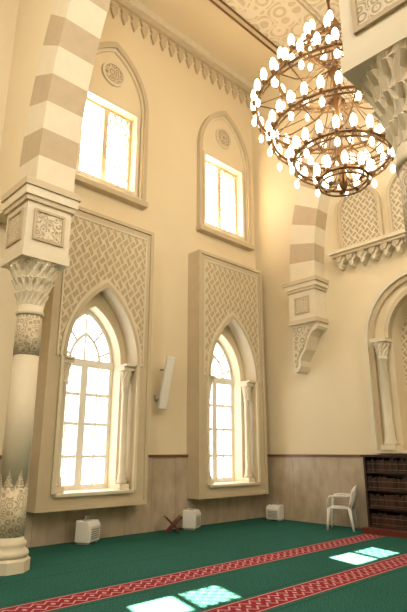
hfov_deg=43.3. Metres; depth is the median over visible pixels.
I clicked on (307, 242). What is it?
arch
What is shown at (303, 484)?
wainscoting
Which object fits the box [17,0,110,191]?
arch
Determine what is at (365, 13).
panels
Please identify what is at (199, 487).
surround
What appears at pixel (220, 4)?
trim
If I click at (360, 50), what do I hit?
block
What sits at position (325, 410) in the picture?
wall
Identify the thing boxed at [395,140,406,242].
shaft
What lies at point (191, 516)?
box
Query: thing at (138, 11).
crown molding
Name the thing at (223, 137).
medallion
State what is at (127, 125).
lattice screen
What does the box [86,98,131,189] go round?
window
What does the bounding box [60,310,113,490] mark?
window
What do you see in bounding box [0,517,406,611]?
floor
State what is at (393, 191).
carved wall panel
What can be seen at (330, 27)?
chandelier
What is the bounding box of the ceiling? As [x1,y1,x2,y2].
[138,0,340,83]
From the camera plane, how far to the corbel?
12.04 m
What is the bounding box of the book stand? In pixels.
[163,515,182,533]
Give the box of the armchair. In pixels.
[326,485,358,531]
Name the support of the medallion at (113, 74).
attached to the wall at (180, 99)
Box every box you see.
[74,515,100,544]
[182,505,200,529]
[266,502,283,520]
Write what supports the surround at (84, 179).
attached to the wall at (180, 99)
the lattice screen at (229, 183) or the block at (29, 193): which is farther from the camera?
the lattice screen at (229, 183)
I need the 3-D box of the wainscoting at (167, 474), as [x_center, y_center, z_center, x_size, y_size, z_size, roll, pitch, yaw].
[-4.338,2.863,7.223,16.000,1.450,0.060,15,-21,-42]
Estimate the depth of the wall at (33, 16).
9.26 m
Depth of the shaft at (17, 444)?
7.05 m
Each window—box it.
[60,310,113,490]
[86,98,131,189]
[206,160,236,233]
[210,341,233,482]
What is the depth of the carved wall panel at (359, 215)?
11.94 m
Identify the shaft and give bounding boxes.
[0,303,43,575]
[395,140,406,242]
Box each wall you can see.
[0,0,54,224]
[0,0,255,488]
[251,31,406,454]
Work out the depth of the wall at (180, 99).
12.06 m
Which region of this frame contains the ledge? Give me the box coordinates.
[328,228,406,269]
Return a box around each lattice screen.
[105,113,128,187]
[220,170,234,232]
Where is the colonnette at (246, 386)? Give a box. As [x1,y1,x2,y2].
[238,381,254,481]
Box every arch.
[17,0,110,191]
[290,75,364,281]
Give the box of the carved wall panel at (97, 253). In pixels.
[59,216,145,366]
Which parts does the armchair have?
leg, leg, armrest, seat, armrest, leg, backrest, leg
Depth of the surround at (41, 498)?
9.33 m
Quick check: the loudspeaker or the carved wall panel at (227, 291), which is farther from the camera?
the carved wall panel at (227, 291)
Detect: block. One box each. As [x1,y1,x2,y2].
[0,175,81,271]
[339,0,406,94]
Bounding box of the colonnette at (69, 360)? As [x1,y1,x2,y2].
[55,355,75,493]
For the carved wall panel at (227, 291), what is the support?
attached to the surround at (199, 487)
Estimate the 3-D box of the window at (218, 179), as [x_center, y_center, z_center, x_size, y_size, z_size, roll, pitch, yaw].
[0.406,-2.885,13.873,1.400,1.950,0.060,15,-21,-42]
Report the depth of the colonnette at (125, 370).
9.89 m
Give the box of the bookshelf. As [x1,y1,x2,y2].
[360,455,406,538]
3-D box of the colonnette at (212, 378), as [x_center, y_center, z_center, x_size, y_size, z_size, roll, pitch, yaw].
[0.077,2.732,11.417,0.248,2.340,0.360,15,-21,-42]
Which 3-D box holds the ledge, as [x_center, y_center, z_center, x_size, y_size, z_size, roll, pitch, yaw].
[4.398,-1.411,10.708,0.340,0.420,3.950,15,-21,-42]
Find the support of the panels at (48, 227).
attached to the block at (29, 193)
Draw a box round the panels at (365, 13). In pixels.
[350,0,406,35]
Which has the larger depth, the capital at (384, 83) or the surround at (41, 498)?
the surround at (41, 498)
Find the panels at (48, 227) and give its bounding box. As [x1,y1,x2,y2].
[5,207,65,247]
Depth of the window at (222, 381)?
12.40 m
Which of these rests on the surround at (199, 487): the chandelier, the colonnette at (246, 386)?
the colonnette at (246, 386)
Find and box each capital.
[8,258,59,306]
[360,40,406,156]
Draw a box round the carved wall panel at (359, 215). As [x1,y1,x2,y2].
[337,183,384,248]
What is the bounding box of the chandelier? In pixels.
[251,0,394,196]
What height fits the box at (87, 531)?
0.440 m
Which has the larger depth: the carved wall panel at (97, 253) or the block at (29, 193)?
the carved wall panel at (97, 253)
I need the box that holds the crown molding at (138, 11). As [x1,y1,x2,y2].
[110,0,253,107]
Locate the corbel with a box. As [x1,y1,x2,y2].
[282,275,328,374]
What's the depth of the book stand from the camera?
9.90 m
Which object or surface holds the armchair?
on the floor
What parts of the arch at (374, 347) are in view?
panel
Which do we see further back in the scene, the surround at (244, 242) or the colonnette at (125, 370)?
the surround at (244, 242)
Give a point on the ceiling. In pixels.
(203, 22)
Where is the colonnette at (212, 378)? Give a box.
[210,375,215,484]
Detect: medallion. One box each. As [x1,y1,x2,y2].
[102,61,124,86]
[215,127,231,148]
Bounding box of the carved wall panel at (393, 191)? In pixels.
[386,171,404,232]
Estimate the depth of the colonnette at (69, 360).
9.01 m
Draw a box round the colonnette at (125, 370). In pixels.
[113,364,136,489]
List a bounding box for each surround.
[26,206,153,512]
[75,41,148,209]
[186,249,268,499]
[196,111,254,251]
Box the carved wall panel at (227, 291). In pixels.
[205,261,258,382]
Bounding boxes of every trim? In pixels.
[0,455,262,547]
[209,0,323,60]
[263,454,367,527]
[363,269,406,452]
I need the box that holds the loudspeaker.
[154,356,174,409]
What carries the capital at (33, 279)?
on the shaft at (17, 444)
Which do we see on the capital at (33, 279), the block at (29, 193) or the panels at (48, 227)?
the block at (29, 193)
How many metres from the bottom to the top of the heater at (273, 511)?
0.387 m
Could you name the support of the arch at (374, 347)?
attached to the wall at (325, 410)

